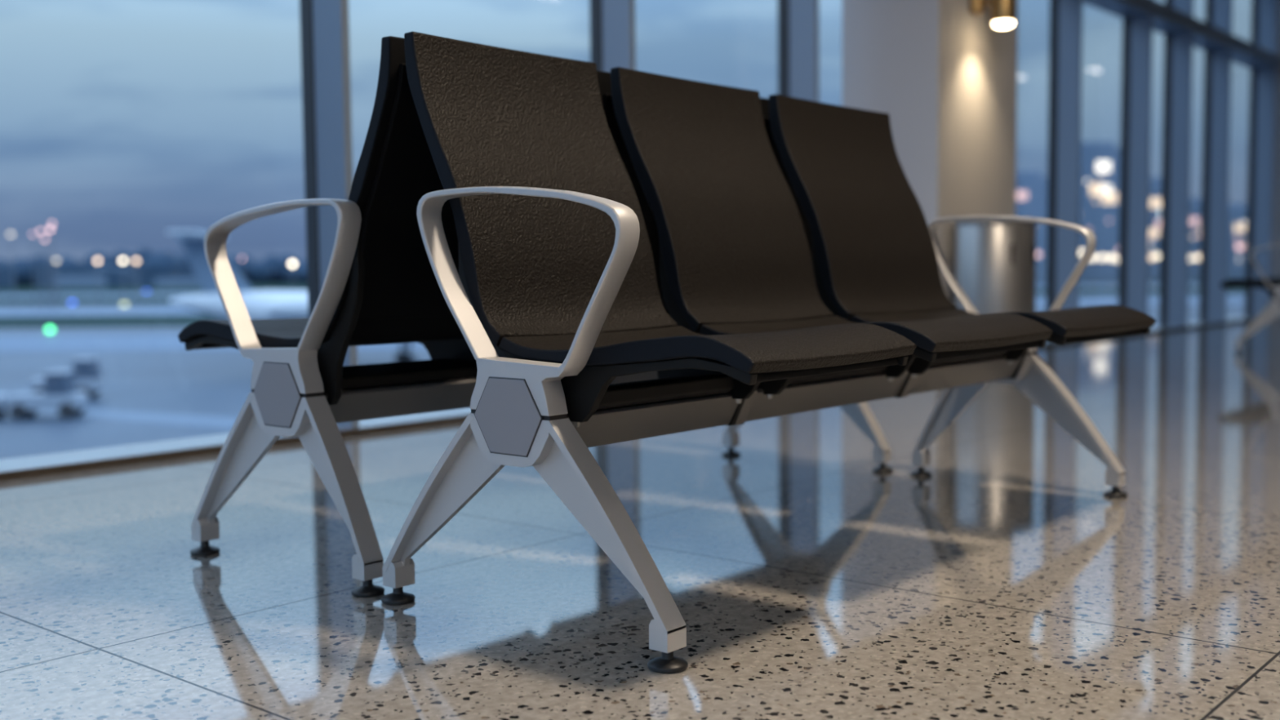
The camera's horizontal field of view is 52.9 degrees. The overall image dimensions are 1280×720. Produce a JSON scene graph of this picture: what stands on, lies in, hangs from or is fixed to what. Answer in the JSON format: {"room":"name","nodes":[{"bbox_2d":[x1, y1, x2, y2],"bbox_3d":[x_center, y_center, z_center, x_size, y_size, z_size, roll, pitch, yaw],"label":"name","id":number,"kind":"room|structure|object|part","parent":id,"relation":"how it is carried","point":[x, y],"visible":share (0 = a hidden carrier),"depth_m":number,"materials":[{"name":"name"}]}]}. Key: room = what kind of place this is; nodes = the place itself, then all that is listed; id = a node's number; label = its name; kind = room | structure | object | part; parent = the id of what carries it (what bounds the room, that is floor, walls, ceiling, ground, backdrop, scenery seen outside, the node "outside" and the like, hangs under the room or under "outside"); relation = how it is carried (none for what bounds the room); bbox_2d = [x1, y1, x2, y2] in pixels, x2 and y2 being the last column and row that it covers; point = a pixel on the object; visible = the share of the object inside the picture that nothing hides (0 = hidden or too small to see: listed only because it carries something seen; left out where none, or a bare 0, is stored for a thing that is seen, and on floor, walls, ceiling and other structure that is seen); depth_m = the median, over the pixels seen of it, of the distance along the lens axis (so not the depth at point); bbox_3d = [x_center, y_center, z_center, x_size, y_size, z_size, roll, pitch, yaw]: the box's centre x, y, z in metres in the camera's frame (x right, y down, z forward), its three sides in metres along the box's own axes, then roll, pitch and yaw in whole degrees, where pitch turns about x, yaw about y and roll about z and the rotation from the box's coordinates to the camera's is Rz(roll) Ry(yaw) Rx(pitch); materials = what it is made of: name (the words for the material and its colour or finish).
{"room":"airport terminal","nodes":[
{"label":"airport terminal","id":0,"kind":"room"},
{"bbox_2d":[0,318,1279,719],"bbox_3d":[9.174,0.074,6.891,13.300,0.120,32.500,3,5,40],"label":"floor","id":1,"kind":"structure","parent":0,"point":[806,581],"depth_m":2.46,"materials":[{"name":"stone"}]},
{"bbox_2d":[177,35,893,597],"bbox_3d":[-0.152,-0.138,3.196,0.749,1.001,1.864,3,5,40],"label":"bench","id":2,"kind":"object","parent":1,"relation":"on","point":[380,286],"visible":0.43,"depth_m":2.47,"materials":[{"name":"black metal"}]},
{"bbox_3d":[-0.694,0.066,2.461,0.152,0.120,0.005,3,5,40],"label":"plate","id":3,"kind":"part","parent":2,"relation":"part of","materials":[{"name":"grey metal"}]},
{"bbox_3d":[-0.692,-0.123,2.475,0.460,0.362,0.047,3,5,40],"label":"armrest","id":4,"kind":"part","parent":2,"relation":"part of","materials":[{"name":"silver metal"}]},
{"bbox_3d":[-0.706,0.225,2.512,0.579,0.323,0.044,3,5,40],"label":"leg frame","id":5,"kind":"part","parent":2,"relation":"part of","materials":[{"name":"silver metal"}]},
{"bbox_3d":[-0.648,-0.065,2.791,0.520,0.057,0.475,3,5,40],"label":"seat","id":6,"kind":"part","parent":2,"relation":"part of","materials":[{"name":"black leather"}]},
{"bbox_3d":[-0.368,-0.318,2.533,0.236,0.546,0.475,3,5,40],"label":"backrest","id":7,"kind":"part","parent":2,"relation":"part of","materials":[{"name":"black leather"}]},
{"bbox_3d":[-0.520,0.028,2.689,0.140,0.035,0.415,3,5,40],"label":"carrier panel","id":8,"kind":"part","parent":2,"relation":"part of","materials":[{"name":"black"}]},
{"bbox_3d":[-0.010,-0.351,2.955,0.236,0.546,0.502,3,5,40],"label":"backrest","id":9,"kind":"part","parent":2,"relation":"part of","materials":[{"name":"black leather"}]},
{"bbox_3d":[0.373,-0.386,3.404,0.236,0.546,0.541,3,5,40],"label":"backrest","id":10,"kind":"part","parent":2,"relation":"part of","materials":[{"name":"black leather"}]},
{"bbox_3d":[0.489,0.120,3.855,0.572,0.323,0.044,3,5,40],"label":"leg frame","id":11,"kind":"part","parent":2,"relation":"part of","materials":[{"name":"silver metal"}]},
{"bbox_2d":[0,318,1254,480],"bbox_3d":[4.356,-0.235,10.964,0.010,0.024,32.500,3,5,40],"label":"baseboard strip","id":12,"kind":"object","parent":1,"relation":"on","point":[48,470],"visible":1,"depth_m":4.15,"materials":[{"name":"brown metal"}]},
{"bbox_2d":[0,315,1257,471],"bbox_3d":[4.259,-0.242,11.046,0.245,0.027,32.500,3,5,40],"label":"window sill","id":13,"kind":"structure","parent":1,"relation":"on","point":[111,452],"depth_m":4.18,"materials":[{"name":"silver metal"}]},
{"bbox_2d":[299,0,359,428],"bbox_3d":[-1.137,-1.604,4.595,0.240,3.750,0.041,3,5,40],"label":"window mullion","id":14,"kind":"structure","parent":13,"relation":"on","point":[324,24],"depth_m":4.63,"materials":[{"name":"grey metal"}]},
{"bbox_2d":[589,0,635,72],"bbox_3d":[-0.125,-1.697,5.785,0.240,3.750,0.041,3,5,40],"label":"window mullion","id":15,"kind":"structure","parent":13,"relation":"on","point":[612,22],"depth_m":5.78,"materials":[{"name":"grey metal"}]},
{"bbox_2d":[777,0,818,102],"bbox_3d":[0.855,-1.787,6.938,0.240,3.750,0.041,3,5,40],"label":"window mullion","id":16,"kind":"structure","parent":13,"relation":"on","point":[797,20],"depth_m":6.93,"materials":[{"name":"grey metal"}]},
{"bbox_2d":[1045,0,1082,311],"bbox_3d":[3.208,-2.004,9.706,0.240,3.750,0.041,3,5,40],"label":"window mullion","id":17,"kind":"structure","parent":13,"relation":"on","point":[1065,32],"depth_m":9.72,"materials":[{"name":"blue metal"}]},
{"bbox_2d":[1118,14,1152,314],"bbox_3d":[4.191,-2.094,10.862,0.240,3.750,0.041,3,5,40],"label":"window mullion","id":18,"kind":"structure","parent":13,"relation":"on","point":[1137,32],"depth_m":10.88,"materials":[{"name":"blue metal"}]},
{"bbox_2d":[1159,0,1193,326],"bbox_3d":[4.870,-2.157,11.660,0.240,3.750,0.041,3,5,40],"label":"window mullion","id":19,"kind":"structure","parent":13,"relation":"on","point":[1178,47],"depth_m":11.68,"materials":[{"name":"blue metal"}]},
{"bbox_2d":[1199,0,1232,321],"bbox_3d":[5.627,-2.226,12.550,0.240,3.750,0.041,3,5,40],"label":"window mullion","id":20,"kind":"structure","parent":13,"relation":"on","point":[1219,13],"depth_m":12.56,"materials":[{"name":"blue metal"}]},
{"bbox_2d":[1244,0,1276,315],"bbox_3d":[6.636,-2.319,13.736,0.240,3.750,0.041,3,5,40],"label":"window mullion","id":21,"kind":"structure","parent":13,"relation":"on","point":[1264,12],"depth_m":13.73,"materials":[{"name":"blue metal"}]},
{"bbox_2d":[381,31,1155,673],"bbox_3d":[0.423,-0.109,2.710,0.783,1.001,1.864,3,5,40],"label":"bench","id":22,"kind":"object","parent":1,"relation":"on","point":[554,297],"visible":1,"depth_m":2.42,"materials":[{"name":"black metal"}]},
{"bbox_3d":[-0.211,0.090,2.052,0.152,0.120,0.005,3,5,40],"label":"plate","id":23,"kind":"part","parent":22,"relation":"part of","materials":[{"name":"grey metal"}]},
{"bbox_3d":[-0.187,-0.098,2.048,0.460,0.362,0.047,3,5,40],"label":"armrest","id":24,"kind":"part","parent":22,"relation":"part of","materials":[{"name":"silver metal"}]},
{"bbox_3d":[-0.196,0.251,2.080,0.652,0.323,0.044,3,5,40],"label":"leg frame","id":25,"kind":"part","parent":22,"relation":"part of","materials":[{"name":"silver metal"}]},
{"bbox_3d":[-0.172,-0.308,2.366,0.236,0.546,0.475,3,5,40],"label":"backrest","id":26,"kind":"part","parent":22,"relation":"part of","materials":[{"name":"black leather"}]},
{"bbox_3d":[-0.013,0.053,2.260,0.140,0.035,0.415,3,5,40],"label":"carrier panel","id":27,"kind":"part","parent":22,"relation":"part of","materials":[{"name":"black"}]},
{"bbox_3d":[0.114,-0.027,2.146,0.520,0.057,0.475,3,5,40],"label":"seat","id":28,"kind":"part","parent":22,"relation":"part of","materials":[{"name":"black leather"}]},
{"bbox_3d":[0.187,-0.341,2.788,0.236,0.546,0.502,3,5,40],"label":"backrest","id":29,"kind":"part","parent":22,"relation":"part of","materials":[{"name":"black leather"}]},
{"bbox_3d":[0.345,0.020,2.682,0.140,0.035,0.442,3,5,40],"label":"carrier panel","id":30,"kind":"part","parent":22,"relation":"part of","materials":[{"name":"black metal"}]},
{"bbox_3d":[0.569,-0.376,3.238,0.236,0.546,0.541,3,5,40],"label":"backrest","id":31,"kind":"part","parent":22,"relation":"part of","materials":[{"name":"black leather"}]},
{"bbox_3d":[0.472,-0.060,2.567,0.520,0.057,0.502,3,5,40],"label":"seat","id":32,"kind":"part","parent":22,"relation":"part of","materials":[{"name":"black leather"}]},
{"bbox_3d":[0.728,-0.015,3.131,0.140,0.035,0.481,3,5,40],"label":"carrier panel","id":33,"kind":"part","parent":22,"relation":"part of","materials":[{"name":"black"}]},
{"bbox_3d":[0.855,-0.095,3.017,0.520,0.057,0.541,3,5,40],"label":"seat","id":34,"kind":"part","parent":22,"relation":"part of","materials":[{"name":"black leather"}]},
{"bbox_3d":[0.975,-0.205,3.414,0.460,0.362,0.047,3,5,40],"label":"armrest","id":35,"kind":"part","parent":22,"relation":"part of","materials":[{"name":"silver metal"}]},
{"bbox_3d":[0.996,0.145,3.426,0.580,0.323,0.044,3,5,40],"label":"leg frame","id":36,"kind":"part","parent":22,"relation":"part of","materials":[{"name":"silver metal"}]},
{"bbox_2d":[841,0,1017,302],"bbox_3d":[1.705,-1.835,7.508,0.607,3.750,1.005,3,5,40],"label":"column","id":37,"kind":"structure","parent":1,"relation":"on","point":[944,76],"depth_m":7.16,"materials":[{"name":"grey paint"}]},
{"bbox_2d":[969,0,1016,28],"bbox_3d":[1.955,-2.007,7.147,0.274,0.332,0.132,3,5,40],"label":"wall lamp","id":38,"kind":"object","parent":37,"relation":"attached to","point":[1003,12],"visible":1,"depth_m":7.07,"materials":[{"name":"gold metal"}]},
{"bbox_2d":[952,219,1037,314],"bbox_3d":[1.927,-0.346,6.998,0.444,0.845,0.444,3,5,40],"label":"litter bin","id":39,"kind":"object","parent":1,"relation":"on","point":[994,261],"visible":0.41,"depth_m":6.80,"materials":[{"name":"silver metal"}]},
{"bbox_3d":[1.923,-0.748,6.970,0.444,0.039,0.444,3,5,40],"label":"lid","id":40,"kind":"part","parent":39,"relation":"part of","materials":[{"name":"silver metal"}]},
{"bbox_2d":[1219,244,1279,353],"bbox_3d":[4.718,-0.592,9.003,0.749,1.001,1.864,3,5,40],"label":"bench","id":41,"kind":"object","parent":1,"relation":"on","point":[1271,285],"visible":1,"depth_m":8.41,"materials":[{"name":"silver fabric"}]},
{"bbox_3d":[4.221,-0.519,8.598,0.520,0.057,0.475,3,5,40],"label":"seat","id":42,"kind":"part","parent":41,"relation":"part of","materials":[{"name":"black leather"}]},
{"bbox_3d":[4.164,-0.229,8.319,0.579,0.323,0.044,3,5,40],"label":"leg frame","id":43,"kind":"part","parent":41,"relation":"part of","materials":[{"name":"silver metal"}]},
{"bbox_3d":[4.178,-0.577,8.282,0.460,0.362,0.047,3,5,40],"label":"armrest","id":44,"kind":"part","parent":41,"relation":"part of","materials":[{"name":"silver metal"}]},
{"bbox_3d":[4.580,-0.552,9.020,0.520,0.057,0.502,3,5,40],"label":"seat","id":45,"kind":"part","parent":41,"relation":"part of","materials":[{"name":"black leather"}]},
{"bbox_2d":[1269,0,1279,318],"bbox_3d":[7.460,-2.343,13.958,1.020,3.750,1.080,3,5,40],"label":"column","id":46,"kind":"structure","parent":1,"relation":"on","point":[1275,237],"depth_m":13.81,"materials":[{"name":"grey paint"}]},
{"bbox_3d":[19.712,-2.768,19.175,13.300,3.870,0.150,3,5,40],"label":"wall","id":47,"kind":"structure","parent":0,"visible":0},
{"bbox_2d":[1082,0,1279,68],"bbox_3d":[4.234,-2.951,10.855,0.250,0.130,32.500,3,5,40],"label":"window mullion","id":48,"kind":"structure","parent":47,"relation":"attached to","point":[1166,20],"depth_m":11.53,"materials":[{"name":"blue metal"}]},
{"label":"outside","id":49,"kind":"structure","parent":0,"visible":0},
{"bbox_2d":[0,282,1244,459],"bbox_3d":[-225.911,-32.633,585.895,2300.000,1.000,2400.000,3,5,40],"label":"apron","id":50,"kind":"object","parent":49,"point":[197,383],"depth_m":65.14,"materials":[{"name":"grey concrete"}]},
{"bbox_2d":[0,393,8,417],"bbox_3d":[-26.105,1.846,50.506,2.200,0.945,1.420,-1,4,-7],"label":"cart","id":51,"kind":"object","parent":50,"relation":"on","point":[3,411],"visible":0.68,"depth_m":50.69,"materials":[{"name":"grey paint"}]},
{"bbox_2d":[5,369,88,419],"bbox_3d":[-23.405,1.358,50.802,2.700,1.825,1.420,-1,4,-7],"label":"tug","id":52,"kind":"object","parent":50,"relation":"on","point":[61,393],"visible":1,"depth_m":50.23,"materials":[{"name":"grey paint"}]},
{"bbox_2d":[28,357,102,399],"bbox_3d":[-26.005,0.864,58.234,2.800,1.825,1.420,-1,4,-7],"label":"truck","id":53,"kind":"object","parent":50,"relation":"on","point":[87,374],"visible":0.69,"depth_m":57.72,"materials":[{"name":"grey paint"}]},
{"bbox_2d":[0,315,222,328],"bbox_3d":[-135.212,-4.014,157.700,274.752,0.240,240.870,3,5,40],"label":"grass strip","id":54,"kind":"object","parent":50,"relation":"on","point":[164,320],"depth_m":156.10,"materials":[{"name":"teal"}]},
{"bbox_2d":[7,408,235,427],"bbox_3d":[-36.552,1.861,59.958,54.156,0.212,12.663,3,5,40],"label":"painted line","id":55,"kind":"object","parent":50,"relation":"on","point":[88,413],"depth_m":50.28,"materials":[{"name":"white paint"}]},
{"bbox_2d":[133,259,138,305],"bbox_3d":[-91.507,-14.102,233.999,0.840,8.466,0.840,3,5,40],"label":"floodlight pole","id":56,"kind":"object","parent":50,"relation":"on","point":[136,261],"visible":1,"depth_m":233.93,"materials":[{"name":"grey metal"}]},
{"bbox_2d":[0,246,307,286],"bbox_3d":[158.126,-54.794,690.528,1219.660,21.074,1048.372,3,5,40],"label":"tree belt","id":57,"kind":"object","parent":50,"relation":"on","point":[273,268],"visible":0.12,"depth_m":675.26,"materials":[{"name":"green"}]},
{"bbox_2d":[166,230,417,362],"bbox_3d":[-14.979,-3.407,73.570,22.963,8.000,19.021,1,4,21],"label":"airliner","id":58,"kind":"object","parent":50,"relation":"on","point":[260,304],"visible":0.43,"depth_m":70.96,"materials":[{"name":"white metal"}]},
{"bbox_2d":[0,324,1159,351],"bbox_3d":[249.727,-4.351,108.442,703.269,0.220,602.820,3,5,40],"label":"taxiway","id":59,"kind":"structure","parent":50,"relation":"on","point":[103,342],"depth_m":105.22,"materials":[{"name":"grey asphalt"}]},
{"bbox_2d":[45,326,53,335],"bbox_3d":[-55.254,-2.702,120.434,0.680,0.850,0.680,3,5,40],"label":"light","id":60,"kind":"object","parent":59,"relation":"on","point":[49,329],"visible":1,"depth_m":120.21,"materials":[{"name":"green"}]},
{"bbox_2d":[0,283,1199,298],"bbox_3d":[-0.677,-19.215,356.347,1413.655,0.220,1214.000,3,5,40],"label":"taxiway","id":61,"kind":"structure","parent":50,"relation":"on","point":[1157,285],"depth_m":352.64,"materials":[{"name":"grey asphalt"}]},
{"bbox_2d":[1097,254,1106,284],"bbox_3d":[139.279,-27.351,387.448,2.420,8.964,2.420,3,5,40],"label":"floodlight pole","id":62,"kind":"object","parent":61,"relation":"on","point":[1102,257],"visible":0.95,"depth_m":386.73,"materials":[{"name":"grey"}]},
{"bbox_2d":[1107,254,1116,284],"bbox_3d":[140.368,-26.977,382.452,2.548,8.892,2.548,3,5,40],"label":"floodlight pole","id":63,"kind":"object","parent":61,"relation":"on","point":[1112,257],"visible":0.96,"depth_m":381.57,"materials":[{"name":"grey"}]},
{"bbox_2d":[1148,255,1155,284],"bbox_3d":[142.152,-24.962,357.257,1.785,8.351,1.785,3,5,40],"label":"floodlight pole","id":64,"kind":"object","parent":61,"relation":"on","point":[1151,257],"visible":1,"depth_m":356.88,"materials":[{"name":"grey metal"}]},
{"bbox_2d":[1152,253,1159,284],"bbox_3d":[147.337,-26.038,367.353,2.141,8.989,2.141,3,5,40],"label":"floodlight pole","id":65,"kind":"object","parent":61,"relation":"on","point":[1156,255],"visible":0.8,"depth_m":366.77,"materials":[{"name":"grey"}]},
{"bbox_2d":[1192,254,1199,285],"bbox_3d":[147.857,-23.860,342.113,1.709,8.152,1.709,3,5,40],"label":"floodlight pole","id":66,"kind":"object","parent":61,"relation":"on","point":[1194,257],"visible":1,"depth_m":341.75,"materials":[{"name":"grey metal"}]},
{"bbox_2d":[1235,244,1244,278],"bbox_3d":[157.198,-24.958,337.179,2.105,10.849,2.105,3,5,40],"label":"floodlight pole","id":67,"kind":"object","parent":61,"relation":"on","point":[1239,246],"visible":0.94,"depth_m":336.57,"materials":[{"name":"grey metal"}]},
{"bbox_2d":[0,294,1244,316],"bbox_3d":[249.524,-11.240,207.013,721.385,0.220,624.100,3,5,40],"label":"taxiway","id":68,"kind":"structure","parent":50,"relation":"on","point":[1230,299],"depth_m":202.21,"materials":[{"name":"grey asphalt"}]},
{"bbox_2d":[8,232,14,309],"bbox_3d":[-105.116,-14.890,215.397,0.800,12.900,0.800,3,5,40],"label":"floodlight pole","id":69,"kind":"object","parent":68,"relation":"on","point":[11,234],"visible":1,"depth_m":215.30,"materials":[{"name":"grey metal"}]},
{"bbox_2d":[31,233,36,309],"bbox_3d":[-101.844,-14.913,216.163,0.440,12.776,0.440,3,5,40],"label":"floodlight pole","id":70,"kind":"object","parent":68,"relation":"on","point":[35,303],"visible":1,"depth_m":216.14,"materials":[{"name":"grey metal"}]},
{"bbox_2d":[38,230,44,308],"bbox_3d":[-101.006,-15.264,217.133,0.560,13.324,0.560,3,5,40],"label":"floodlight pole","id":71,"kind":"object","parent":68,"relation":"on","point":[39,231],"visible":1,"depth_m":217.09,"materials":[{"name":"grey metal"}]},
{"bbox_2d":[43,237,48,308],"bbox_3d":[-102.370,-14.979,221.734,0.600,12.140,0.600,3,5,40],"label":"floodlight pole","id":72,"kind":"object","parent":68,"relation":"on","point":[44,238],"visible":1,"depth_m":221.75,"materials":[{"name":"grey metal"}]},
{"bbox_2d":[48,227,54,307],"bbox_3d":[-101.732,-15.918,222.433,0.760,13.904,0.760,3,5,40],"label":"floodlight pole","id":73,"kind":"object","parent":68,"relation":"on","point":[50,229],"visible":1,"depth_m":222.35,"materials":[{"name":"grey metal"}]},
{"bbox_2d":[50,222,56,307],"bbox_3d":[-102.422,-16.580,224.677,0.560,14.924,0.560,3,5,40],"label":"floodlight pole","id":74,"kind":"object","parent":68,"relation":"on","point":[51,223],"visible":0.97,"depth_m":224.64,"materials":[{"name":"grey metal"}]},
{"bbox_2d":[53,258,59,308],"bbox_3d":[-100.245,-13.145,221.254,0.840,8.506,0.840,3,5,40],"label":"floodlight pole","id":75,"kind":"object","parent":68,"relation":"on","point":[55,260],"visible":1,"depth_m":221.16,"materials":[{"name":"grey metal"}]},
{"bbox_2d":[94,258,100,306],"bbox_3d":[-95.524,-13.574,226.806,0.840,8.496,0.840,3,5,40],"label":"floodlight pole","id":76,"kind":"object","parent":68,"relation":"on","point":[97,260],"visible":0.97,"depth_m":226.68,"materials":[{"name":"grey metal"}]},
{"bbox_2d":[120,258,125,302],"bbox_3d":[-92.485,-13.854,230.380,0.840,8.496,0.840,3,5,40],"label":"floodlight pole","id":77,"kind":"object","parent":68,"relation":"on","point":[122,260],"visible":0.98,"depth_m":230.25,"materials":[{"name":"grey metal"}]},
{"bbox_2d":[0,286,1245,306],"bbox_3d":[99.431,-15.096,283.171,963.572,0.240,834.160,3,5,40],"label":"grass strip","id":78,"kind":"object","parent":50,"relation":"on","point":[1193,290],"visible":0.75,"depth_m":276.31,"materials":[{"name":"teal plant"}]},
{"bbox_2d":[240,257,243,277],"bbox_3d":[-76.838,-15.446,248.773,0.500,8.800,0.500,3,5,40],"label":"floodlight pole","id":79,"kind":"object","parent":78,"relation":"on","point":[242,258],"visible":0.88,"depth_m":248.57,"materials":[{"name":"grey metal"}]},
{"bbox_2d":[289,262,295,290],"bbox_3d":[-69.462,-15.695,257.472,1.120,7.938,1.120,3,5,40],"label":"floodlight pole","id":80,"kind":"object","parent":78,"relation":"on","point":[292,264],"visible":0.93,"depth_m":257.24,"materials":[{"name":"grey metal"}]},
{"bbox_2d":[0,277,1245,294],"bbox_3d":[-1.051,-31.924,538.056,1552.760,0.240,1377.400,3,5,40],"label":"grass strip","id":81,"kind":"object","parent":50,"relation":"on","point":[19,290],"depth_m":478.65,"materials":[{"name":"teal plant"}]},
{"bbox_2d":[0,265,16,288],"bbox_3d":[-331.079,-38.706,587.209,80.000,13.000,24.300,-1,4,0],"label":"hangar","id":82,"kind":"structure","parent":81,"relation":"on","point":[6,273],"depth_m":591.28,"materials":[{"name":"blue"}]},
{"bbox_2d":[36,266,143,288],"bbox_3d":[-259.136,-39.311,607.232,40.000,10.000,24.300,-1,4,0],"label":"hangar","id":83,"kind":"structure","parent":81,"relation":"on","point":[77,276],"depth_m":595.33,"materials":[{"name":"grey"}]},
{"bbox_3d":[-259.107,-36.479,595.401,24.000,6.000,0.300,-1,4,0],"label":"door","id":84,"kind":"part","parent":83,"relation":"part of","materials":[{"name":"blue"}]},
{"bbox_2d":[139,271,200,287],"bbox_3d":[-206.102,-36.945,587.427,36.000,7.000,24.300,-1,4,0],"label":"hangar","id":85,"kind":"structure","parent":81,"relation":"on","point":[172,279],"depth_m":575.47,"materials":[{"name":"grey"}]},
{"bbox_3d":[-206.079,-34.712,575.554,21.600,4.200,0.300,-1,4,0],"label":"door","id":86,"kind":"part","parent":85,"relation":"part of","materials":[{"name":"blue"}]},
{"bbox_2d":[1015,171,1047,283],"bbox_3d":[128.348,-44.068,429.102,18.360,36.720,10.353,-1,4,0],"label":"office tower","id":87,"kind":"structure","parent":81,"relation":"on","point":[1031,201],"depth_m":423.70,"materials":[{"name":"blue"}]},
{"bbox_2d":[1035,252,1040,284],"bbox_3d":[126.007,-29.205,407.689,2.037,10.100,2.037,3,5,40],"label":"floodlight pole","id":88,"kind":"object","parent":81,"relation":"on","point":[1037,254],"visible":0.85,"depth_m":406.92,"materials":[{"name":"grey metal"}]},
{"bbox_2d":[1079,142,1120,281],"bbox_3d":[163.081,-53.158,462.605,24.200,49.500,11.165,-1,4,0],"label":"office tower","id":89,"kind":"structure","parent":81,"relation":"on","point":[1100,171],"depth_m":457.13,"materials":[{"name":"blue"}]},
{"bbox_2d":[1148,177,1161,279],"bbox_3d":[198.752,-50.555,496.061,18.880,38.940,11.977,-1,4,0],"label":"office tower","id":90,"kind":"structure","parent":81,"relation":"on","point":[1155,196],"depth_m":490.19,"materials":[{"name":"blue"}]},
{"bbox_2d":[1188,198,1201,279],"bbox_3d":[219.827,-48.251,511.909,19.520,31.720,12.383,-1,4,0],"label":"office tower","id":91,"kind":"structure","parent":81,"relation":"on","point":[1195,204],"depth_m":505.99,"materials":[{"name":"blue"}]},
{"bbox_2d":[1226,203,1247,278],"bbox_3d":[244.891,-48.962,529.152,20.160,30.240,12.789,-1,4,0],"label":"office tower","id":92,"kind":"structure","parent":81,"relation":"on","point":[1237,212],"depth_m":523.08,"materials":[{"name":"blue"}]},
{"bbox_2d":[1079,249,1084,284],"bbox_3d":[136.441,-28.837,397.619,2.483,10.565,2.483,3,5,40],"label":"floodlight pole","id":93,"kind":"object","parent":50,"relation":"on","point":[1081,251],"visible":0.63,"depth_m":396.58,"materials":[{"name":"grey"}]},
{"bbox_2d":[1089,254,1096,284],"bbox_3d":[137.910,-27.712,392.494,2.452,9.008,2.452,3,5,40],"label":"floodlight pole","id":94,"kind":"object","parent":50,"relation":"on","point":[1093,258],"visible":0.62,"depth_m":391.81,"materials":[{"name":"grey"}]}
]}

